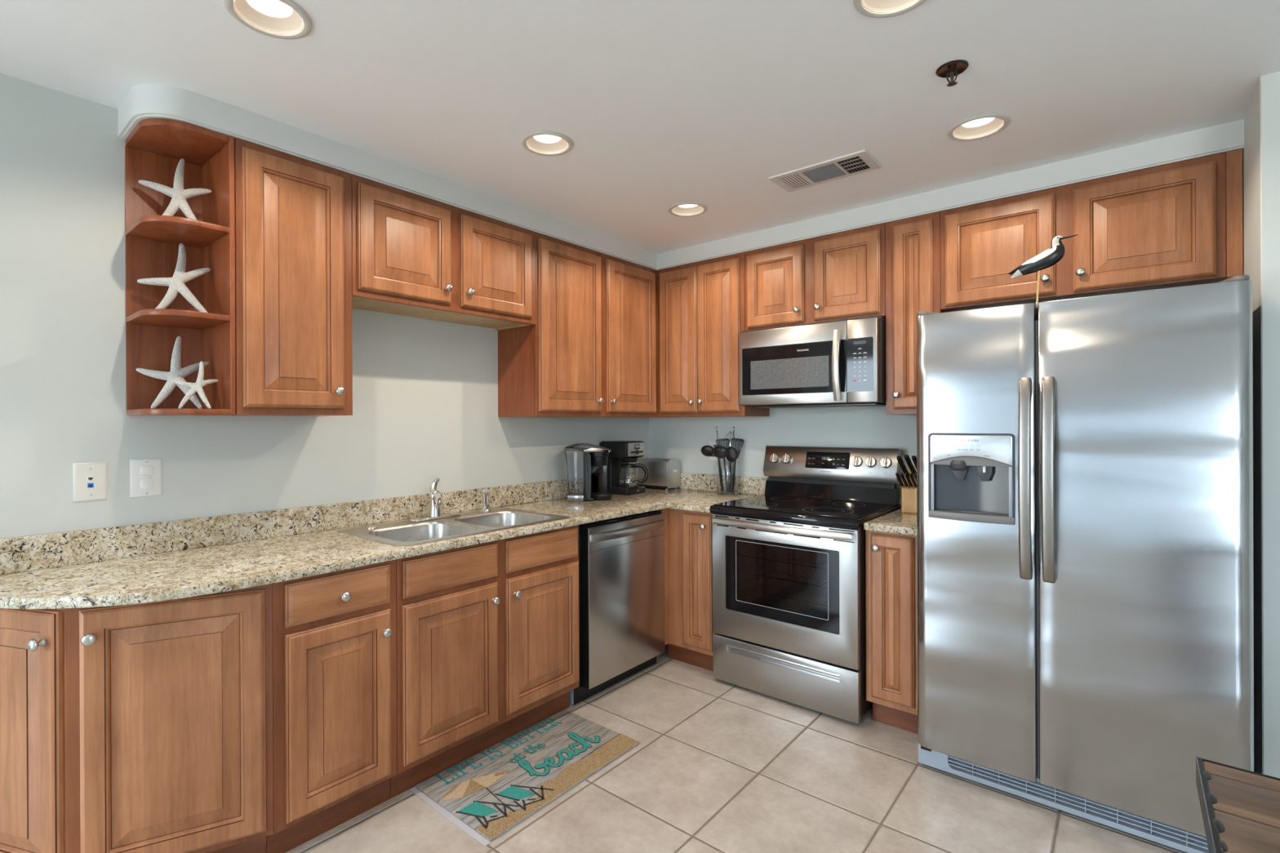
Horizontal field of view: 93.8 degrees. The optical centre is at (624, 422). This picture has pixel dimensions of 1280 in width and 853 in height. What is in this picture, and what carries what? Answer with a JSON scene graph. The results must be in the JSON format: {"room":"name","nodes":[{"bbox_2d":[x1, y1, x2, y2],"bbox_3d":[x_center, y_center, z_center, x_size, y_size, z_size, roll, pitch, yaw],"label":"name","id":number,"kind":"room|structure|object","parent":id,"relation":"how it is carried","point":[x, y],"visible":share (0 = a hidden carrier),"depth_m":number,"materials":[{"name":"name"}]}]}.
{"room":"kitchen","nodes":[
{"label":"kitchen","id":0,"kind":"room"},
{"bbox_2d":[0,72,648,538],"bbox_3d":[-1.224,0.102,2.635,0.100,2.600,4.400,0,0,40],"label":"wall","id":1,"kind":"structure","parent":0,"point":[425,391],"depth_m":2.01,"materials":[{"name":"grey paint"}]},
{"bbox_2d":[72,462,106,502],"bbox_3d":[-1.736,0.191,1.944,0.007,0.124,0.083,0,0,40],"label":"data plate","id":2,"kind":"object","parent":1,"relation":"attached to","point":[89,479],"visible":1,"depth_m":1.94,"materials":[{"name":"white plastic"}]},
{"bbox_2d":[129,457,161,497],"bbox_3d":[-1.641,0.188,2.053,0.011,0.129,0.086,0,0,40],"label":"outlet plate","id":3,"kind":"object","parent":1,"relation":"attached to","point":[145,474],"visible":1,"depth_m":2.05,"materials":[{"name":"white plastic"}]},
{"bbox_2d":[140,475,152,479],"bbox_3d":[-1.640,0.188,2.053,0.002,0.009,0.032,0,0,40],"label":"switch","id":4,"kind":"object","parent":3,"relation":"attached to","point":[141,477],"depth_m":2.05,"materials":[{"name":"white plastic"}]},
{"bbox_2d":[124,118,235,415],"bbox_3d":[-1.491,-0.488,2.007,0.303,0.926,0.232,0,0,40],"label":"corner shelf","id":5,"kind":"object","parent":1,"relation":"attached to","point":[153,239],"visible":1,"depth_m":2.04,"materials":[{"name":"brown wood"}]},
{"bbox_2d":[135,336,208,408],"bbox_3d":[-1.532,-0.171,2.020,0.199,0.253,0.096,0,0,-21],"label":"starfish","id":6,"kind":"object","parent":5,"relation":"on","point":[176,372],"visible":0.94,"depth_m":2.01,"materials":[{"name":"white"}]},
{"bbox_2d":[137,243,210,312],"bbox_3d":[-1.516,-0.487,2.021,0.216,0.262,0.098,0,0,-18],"label":"starfish","id":7,"kind":"object","parent":5,"relation":"on","point":[176,284],"visible":0.97,"depth_m":2.00,"materials":[{"name":"white"}]},
{"bbox_2d":[137,158,211,220],"bbox_3d":[-1.521,-0.780,2.020,0.207,0.260,0.094,0,0,-23],"label":"starfish","id":8,"kind":"object","parent":5,"relation":"on","point":[179,195],"visible":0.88,"depth_m":2.01,"materials":[{"name":"white"}]},
{"bbox_2d":[170,360,218,408],"bbox_3d":[-1.429,-0.126,1.982,0.122,0.161,0.080,0,0,-17],"label":"starfish","id":9,"kind":"object","parent":5,"relation":"on","point":[200,383],"visible":1,"depth_m":1.97,"materials":[{"name":"white"}]},
{"bbox_2d":[0,479,567,575],"bbox_3d":[-0.877,0.394,2.951,0.020,0.106,3.228,0,0,40],"label":"backsplash","id":10,"kind":"structure","parent":1,"relation":"attached to","point":[52,550],"depth_m":2.23,"materials":[{"name":"stone"}]},
{"bbox_2d":[231,137,352,416],"bbox_3d":[-1.270,-0.490,2.231,0.353,0.926,0.390,0,0,40],"label":"upper cabinet","id":11,"kind":"object","parent":1,"relation":"attached to","point":[294,335],"visible":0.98,"depth_m":2.11,"materials":[{"name":"brown wood"}]},
{"bbox_2d":[351,174,535,330],"bbox_3d":[-0.845,-0.723,2.736,0.353,0.464,0.927,0,0,40],"label":"upper cabinet","id":12,"kind":"object","parent":1,"relation":"attached to","point":[413,255],"visible":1,"depth_m":2.58,"materials":[{"name":"brown wood"}]},
{"bbox_2d":[497,232,657,417],"bbox_3d":[-0.221,-0.496,3.475,0.353,0.926,1.007,0,0,40],"label":"upper cabinet","id":13,"kind":"object","parent":1,"relation":"attached to","point":[590,348],"visible":1,"depth_m":3.25,"materials":[{"name":"brown wood"}]},
{"bbox_2d":[121,114,1244,270],"bbox_3d":[0.343,-0.964,2.176,2.894,0.006,2.874,0,0,40],"label":"trim","id":14,"kind":"structure","parent":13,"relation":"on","point":[140,117],"depth_m":2.41,"materials":[{"name":"white paint"}]},
{"bbox_2d":[0,0,1279,253],"bbox_3d":[-1.542,-1.049,1.720,10.800,0.001,6.200,0,0,40],"label":"ceiling","id":15,"kind":"structure","parent":0,"point":[661,104],"depth_m":1.85,"materials":[{"name":"white paint"}]},
{"bbox_2d":[223,0,311,39],"bbox_3d":[-0.915,-1.079,1.541,0.195,0.067,0.195,0,0,40],"label":"recessed light","id":16,"kind":"object","parent":15,"relation":"in","point":[297,24],"visible":1,"depth_m":1.57,"materials":[{"name":"grey metal"}]},
{"bbox_2d":[521,130,573,155],"bbox_3d":[-0.293,-1.082,2.263,0.195,0.067,0.195,0,0,40],"label":"recessed light","id":17,"kind":"object","parent":15,"relation":"in","point":[562,144],"visible":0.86,"depth_m":2.29,"materials":[{"name":"grey metal"}]},
{"bbox_2d":[117,83,1244,269],"bbox_3d":[0.340,-1.012,2.173,2.894,0.092,2.883,0,0,40],"label":"soffit","id":18,"kind":"object","parent":15,"relation":"attached to","point":[143,99],"depth_m":2.44,"materials":[{"name":"white paint"}]},
{"bbox_2d":[667,201,707,216],"bbox_3d":[0.311,-1.085,2.969,0.195,0.067,0.195,0,0,40],"label":"recessed light","id":19,"kind":"object","parent":15,"relation":"in","point":[685,209],"visible":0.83,"depth_m":3.01,"materials":[{"name":"grey metal"}]},
{"bbox_2d":[768,149,881,192],"bbox_3d":[0.840,-1.056,2.532,0.409,0.009,0.205,0,0,40],"label":"ceiling vent","id":20,"kind":"object","parent":15,"relation":"in","point":[859,162],"visible":1,"depth_m":2.52,"materials":[{"name":"white metal"}]},
{"bbox_2d":[853,0,926,17],"bbox_3d":[0.662,-1.085,1.464,0.195,0.067,0.195,0,0,40],"label":"recessed light","id":21,"kind":"object","parent":15,"relation":"in","point":[870,8],"visible":1,"depth_m":1.53,"materials":[{"name":"grey metal"}]},
{"bbox_2d":[935,59,968,86],"bbox_3d":[0.978,-1.036,1.791,0.086,0.048,0.086,0,0,40],"label":"sprinkler","id":22,"kind":"object","parent":15,"relation":"attached to","point":[952,68],"visible":1,"depth_m":1.79,"materials":[{"name":"brown metal"}]},
{"bbox_2d":[946,113,1010,141],"bbox_3d":[1.269,-1.089,2.154,0.195,0.067,0.195,0,0,40],"label":"recessed light","id":23,"kind":"object","parent":15,"relation":"in","point":[958,131],"visible":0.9,"depth_m":2.18,"materials":[{"name":"grey metal"}]},
{"bbox_2d":[285,644,1186,852],"bbox_3d":[-1.531,1.385,1.723,10.800,0.060,6.200,0,0,40],"label":"floor","id":24,"kind":"structure","parent":0,"point":[717,766],"depth_m":2.13,"materials":[{"name":"tile"}]},
{"bbox_2d":[0,583,273,852],"bbox_3d":[-1.494,0.918,1.765,0.604,0.872,0.626,0,0,40],"label":"base cabinet","id":25,"kind":"object","parent":24,"relation":"on","point":[141,727],"visible":0.99,"depth_m":1.65,"materials":[{"name":"brown wood"}]},
{"bbox_2d":[266,560,396,852],"bbox_3d":[-1.146,0.916,2.143,0.649,0.872,0.400,0,0,40],"label":"base cabinet","id":26,"kind":"object","parent":24,"relation":"on","point":[335,633],"visible":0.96,"depth_m":1.94,"materials":[{"name":"brown wood"}]},
{"bbox_2d":[390,524,579,798],"bbox_3d":[-0.721,0.914,2.647,0.649,0.872,0.916,0,0,40],"label":"base cabinet","id":27,"kind":"object","parent":24,"relation":"on","point":[488,646],"visible":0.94,"depth_m":2.38,"materials":[{"name":"brown wood"}]},
{"bbox_2d":[408,709,639,846],"bbox_3d":[-0.364,1.343,2.354,0.456,0.010,0.790,0,0,40],"label":"kitchen mat","id":28,"kind":"object","parent":24,"relation":"on","point":[491,792],"visible":1,"depth_m":2.29,"materials":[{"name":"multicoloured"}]},
{"bbox_2d":[569,510,665,705],"bbox_3d":[-0.193,0.913,3.230,0.626,0.868,0.657,0,0,40],"label":"dishwasher","id":29,"kind":"object","parent":24,"relation":"on","point":[622,617],"visible":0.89,"depth_m":3.01,"materials":[{"name":"silver metal"}]},
{"bbox_2d":[658,508,715,671],"bbox_3d":[0.312,0.908,3.665,0.916,0.872,0.649,0,0,40],"label":"base cabinet","id":30,"kind":"object","parent":24,"relation":"on","point":[688,543],"visible":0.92,"depth_m":3.26,"materials":[{"name":"brown wood"}]},
{"bbox_2d":[0,472,768,608],"bbox_3d":[-0.543,0.408,2.650,0.919,0.136,3.299,0,0,40],"label":"countertop","id":31,"kind":"structure","parent":30,"relation":"on","point":[176,559],"depth_m":2.08,"materials":[{"name":"stone"}]},
{"bbox_2d":[408,477,461,521],"bbox_3d":[-0.825,0.349,2.737,0.208,0.188,0.260,0,0,40],"label":"kitchen faucet","id":32,"kind":"object","parent":31,"relation":"on","point":[435,498],"visible":1,"depth_m":2.77,"materials":[{"name":"silver metal"}]},
{"bbox_2d":[337,507,569,546],"bbox_3d":[-0.724,0.526,2.640,0.526,0.178,0.862,0,0,40],"label":"sink","id":33,"kind":"object","parent":31,"relation":"in","point":[406,533],"visible":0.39,"depth_m":2.64,"materials":[{"name":"grey metal"}]},
{"bbox_2d":[480,488,490,511],"bbox_3d":[-0.693,0.386,2.993,0.063,0.113,0.052,0,0,40],"label":"sprayer","id":34,"kind":"object","parent":33,"relation":"on","point":[485,492],"visible":1,"depth_m":2.98,"materials":[{"name":"silver metal"}]},
{"bbox_2d":[564,443,612,501],"bbox_3d":[-0.211,0.282,3.463,0.276,0.322,0.180,0,0,0],"label":"pod coffee maker","id":35,"kind":"object","parent":31,"relation":"on","point":[586,468],"visible":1,"depth_m":3.38,"materials":[{"name":"silver plastic"}]},
{"bbox_2d":[591,492,612,500],"bbox_3d":[-0.138,0.426,3.463,0.132,0.034,0.132,0,0,40],"label":"drip tray","id":36,"kind":"object","parent":35,"relation":"on","point":[596,495],"depth_m":3.41,"materials":[{"name":"black plastic"}]},
{"bbox_2d":[600,440,645,495],"bbox_3d":[-0.014,0.279,3.778,0.228,0.326,0.188,0,0,40],"label":"drip coffee maker","id":37,"kind":"object","parent":31,"relation":"on","point":[622,451],"visible":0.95,"depth_m":3.71,"materials":[{"name":"black plastic"}]},
{"bbox_2d":[619,457,638,462],"bbox_3d":[0.022,0.233,3.747,0.120,0.026,0.120,0,0,40],"label":"basket","id":38,"kind":"object","parent":37,"relation":"on","point":[626,460],"depth_m":3.70,"materials":[{"name":"black plastic"}]},
{"bbox_2d":[617,463,648,487],"bbox_3d":[0.044,0.326,3.757,0.176,0.142,0.129,0,0,-25],"label":"coffee carafe","id":39,"kind":"object","parent":37,"relation":"on","point":[628,473],"visible":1,"depth_m":3.70,"materials":[{"name":"clear glass"}]},
{"bbox_2d":[636,457,680,489],"bbox_3d":[0.232,0.341,4.024,0.281,0.199,0.148,0,0,40],"label":"toaster","id":40,"kind":"object","parent":31,"relation":"on","point":[665,473],"visible":0.86,"depth_m":3.96,"materials":[{"name":"silver metal"}]},
{"bbox_2d":[715,461,738,495],"bbox_3d":[0.631,0.341,3.691,0.140,0.196,0.140,0,0,40],"label":"glass vase","id":41,"kind":"object","parent":31,"relation":"on","point":[727,472],"visible":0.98,"depth_m":3.64,"materials":[{"name":"clear glass"}]},
{"bbox_2d":[701,445,719,462],"bbox_3d":[0.533,0.283,3.693,0.130,0.285,0.066,0,0,-13],"label":"ladle","id":42,"kind":"object","parent":41,"relation":"in","point":[707,451],"visible":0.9,"depth_m":3.70,"materials":[{"name":"black plastic"}]},
{"bbox_2d":[701,445,714,456],"bbox_3d":[0.517,0.175,3.684,0.092,0.069,0.076,0,0,40],"label":"bowl","id":43,"kind":"object","parent":42,"relation":"on","point":[707,451],"depth_m":3.71,"materials":[{"name":"black plastic"}]},
{"bbox_2d":[712,445,728,462],"bbox_3d":[0.591,0.283,3.609,0.125,0.285,0.075,0,0,-27],"label":"ladle","id":44,"kind":"object","parent":41,"relation":"in","point":[721,452],"visible":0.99,"depth_m":3.62,"materials":[{"name":"black plastic"}]},
{"bbox_2d":[715,438,729,462],"bbox_3d":[0.607,0.261,3.713,0.088,0.328,0.014,0,0,-1],"label":"slotted turner","id":45,"kind":"object","parent":41,"relation":"in","point":[722,439],"visible":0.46,"depth_m":3.71,"materials":[{"name":"black plastic"}]},
{"bbox_2d":[725,431,735,446],"bbox_3d":[0.664,0.240,3.750,0.059,0.370,0.067,0,0,-16],"label":"wire whisk","id":46,"kind":"object","parent":41,"relation":"in","point":[731,432],"visible":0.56,"depth_m":3.74,"materials":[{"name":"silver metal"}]},
{"bbox_2d":[725,446,737,462],"bbox_3d":[0.652,0.285,3.659,0.070,0.280,0.044,0,0,25],"label":"serving spoon","id":47,"kind":"object","parent":41,"relation":"in","point":[732,455],"visible":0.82,"depth_m":3.67,"materials":[{"name":"black plastic"}]},
{"bbox_2d":[730,438,744,462],"bbox_3d":[0.693,0.260,3.690,0.086,0.330,0.014,0,0,-2],"label":"slotted turner","id":48,"kind":"object","parent":41,"relation":"in","point":[737,440],"visible":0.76,"depth_m":3.69,"materials":[{"name":"black plastic"}]},
{"bbox_2d":[709,445,901,724],"bbox_3d":[0.925,0.739,3.085,0.761,1.206,0.697,0,0,40],"label":"electric range","id":49,"kind":"object","parent":24,"relation":"on","point":[789,575],"visible":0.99,"depth_m":2.97,"materials":[{"name":"silver metal"}]},
{"bbox_2d":[711,513,860,670],"bbox_3d":[0.880,0.778,3.036,0.748,0.615,0.556,0,0,40],"label":"oven","id":50,"kind":"object","parent":49,"relation":"in","point":[791,588],"depth_m":2.92,"materials":[{"name":"silver metal"}]},
{"bbox_2d":[865,529,917,733],"bbox_3d":[1.346,0.905,2.793,0.254,0.872,0.649,0,0,40],"label":"base cabinet","id":51,"kind":"object","parent":24,"relation":"on","point":[891,558],"visible":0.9,"depth_m":2.58,"materials":[{"name":"brown wood"}]},
{"bbox_2d":[863,508,916,535],"bbox_3d":[1.345,0.400,2.791,0.248,0.136,0.650,0,0,40],"label":"countertop","id":52,"kind":"structure","parent":51,"relation":"on","point":[898,522],"depth_m":2.61,"materials":[{"name":"stone"}]},
{"bbox_2d":[901,466,916,513],"bbox_3d":[1.466,0.329,2.939,0.165,0.215,0.150,0,0,40],"label":"knife block","id":53,"kind":"object","parent":52,"relation":"on","point":[908,495],"visible":0.32,"depth_m":2.92,"materials":[{"name":"brown wood"}]},
{"bbox_2d":[895,472,904,487],"bbox_3d":[1.338,0.279,2.913,0.066,0.076,0.014,0,0,-34],"label":"kitchen knife","id":54,"kind":"object","parent":53,"relation":"attached to","point":[898,477],"visible":1,"depth_m":2.91,"materials":[{"name":"black plastic"}]},
{"bbox_2d":[896,455,909,478],"bbox_3d":[1.364,0.217,2.935,0.097,0.112,0.022,0,0,-34],"label":"kitchen knife","id":55,"kind":"object","parent":53,"relation":"in","point":[899,458],"visible":0.84,"depth_m":2.92,"materials":[{"name":"black plastic"}]},
{"bbox_2d":[899,472,908,488],"bbox_3d":[1.353,0.279,2.900,0.066,0.076,0.014,0,0,-34],"label":"kitchen knife","id":56,"kind":"object","parent":53,"relation":"in","point":[901,474],"visible":1,"depth_m":2.89,"materials":[{"name":"black plastic"}]},
{"bbox_2d":[904,473,913,488],"bbox_3d":[1.369,0.279,2.887,0.066,0.076,0.014,0,0,-34],"label":"kitchen knife","id":57,"kind":"object","parent":53,"relation":"in","point":[906,475],"visible":1,"depth_m":2.88,"materials":[{"name":"black plastic"}]},
{"bbox_2d":[904,454,916,476],"bbox_3d":[1.395,0.211,2.922,0.097,0.112,0.022,0,0,-34],"label":"kitchen knife","id":58,"kind":"object","parent":53,"relation":"in","point":[907,458],"visible":0.84,"depth_m":2.91,"materials":[{"name":"black plastic"}]},
{"bbox_2d":[909,473,916,488],"bbox_3d":[1.385,0.279,2.874,0.066,0.076,0.014,0,0,-34],"label":"kitchen knife","id":59,"kind":"object","parent":53,"relation":"in","point":[911,476],"visible":0.86,"depth_m":2.87,"materials":[{"name":"black plastic"}]},
{"bbox_2d":[911,455,916,469],"bbox_3d":[1.418,0.214,2.896,0.097,0.112,0.022,0,0,-34],"label":"kitchen knife","id":60,"kind":"object","parent":53,"relation":"in","point":[913,457],"visible":0.35,"depth_m":2.87,"materials":[{"name":"black plastic"}]},
{"bbox_2d":[915,275,1253,852],"bbox_3d":[1.707,0.454,2.304,0.913,1.772,0.851,0,0,40],"label":"refrigerator","id":61,"kind":"object","parent":24,"relation":"on","point":[1085,464],"visible":0.94,"depth_m":1.97,"materials":[{"name":"silver metal"}]},
{"bbox_2d":[930,456,1012,466],"bbox_3d":[1.273,0.140,2.205,0.265,0.036,0.028,0,0,40],"label":"hood","id":62,"kind":"object","parent":61,"relation":"attached to","point":[952,461],"depth_m":2.19,"materials":[{"name":"plastic"}]},
{"bbox_2d":[1008,234,1078,307],"bbox_3d":[1.448,-0.521,2.079,0.199,0.240,0.049,0,0,40],"label":"bird figurine","id":63,"kind":"object","parent":61,"relation":"on","point":[1047,258],"visible":1,"depth_m":2.06,"materials":[{"name":"black wood"}]},
{"bbox_2d":[1195,756,1279,852],"bbox_3d":[1.093,0.964,0.206,1.228,0.762,1.166,0,0,40],"label":"table","id":64,"kind":"object","parent":24,"relation":"on","point":[1240,808],"visible":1,"depth_m":0.91,"materials":[{"name":"wood"}]},
{"bbox_2d":[648,406,916,508],"bbox_3d":[1.306,0.090,3.314,2.894,2.600,0.100,0,0,40],"label":"wall","id":65,"kind":"structure","parent":0,"point":[682,438],"depth_m":3.58,"materials":[{"name":"grey paint"}]},
{"bbox_2d":[625,252,769,417],"bbox_3d":[0.404,-0.499,3.774,0.921,0.926,0.353,0,0,40],"label":"upper cabinet","id":66,"kind":"object","parent":65,"relation":"attached to","point":[700,305],"visible":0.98,"depth_m":3.55,"materials":[{"name":"brown wood"}]},
{"bbox_2d":[708,441,718,461],"bbox_3d":[0.572,0.183,3.862,0.076,0.124,0.008,0,0,40],"label":"outlet plate","id":67,"kind":"object","parent":65,"relation":"attached to","point":[710,443],"visible":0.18,"depth_m":3.86,"materials":[{"name":"white plastic"}]},
{"bbox_2d":[676,472,768,494],"bbox_3d":[0.512,0.387,3.905,0.914,0.106,0.020,0,0,40],"label":"backsplash","id":68,"kind":"structure","parent":65,"relation":"attached to","point":[746,485],"depth_m":3.84,"materials":[{"name":"stone"}]},
{"bbox_2d":[744,222,885,330],"bbox_3d":[1.046,-0.740,3.232,0.758,0.448,0.353,0,0,40],"label":"upper cabinet","id":69,"kind":"object","parent":65,"relation":"attached to","point":[842,275],"visible":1,"depth_m":3.09,"materials":[{"name":"brown wood"}]},
{"bbox_2d":[738,315,885,408],"bbox_3d":[1.019,-0.298,3.201,0.752,0.430,0.433,0,0,40],"label":"microwave oven","id":70,"kind":"object","parent":69,"relation":"attached to","point":[839,363],"visible":1,"depth_m":3.04,"materials":[{"name":"grey metal"}]},
{"bbox_2d":[884,211,944,414],"bbox_3d":[1.430,-0.502,2.909,0.239,0.926,0.353,0,0,40],"label":"upper cabinet","id":71,"kind":"object","parent":65,"relation":"attached to","point":[913,244],"visible":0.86,"depth_m":2.81,"materials":[{"name":"brown wood"}]},
{"bbox_2d":[940,148,1243,311],"bbox_3d":[1.891,-0.743,2.520,0.966,0.448,0.353,0,0,40],"label":"upper cabinet","id":72,"kind":"object","parent":65,"relation":"attached to","point":[1179,224],"visible":0.98,"depth_m":2.35,"materials":[{"name":"brown wood"}]},
{"bbox_2d":[1242,71,1279,778],"bbox_3d":[3.274,0.084,1.227,2.806,2.600,0.756,0,0,40],"label":"wall","id":73,"kind":"structure","parent":0,"point":[1261,149],"depth_m":1.84,"materials":[{"name":"grey paint"}]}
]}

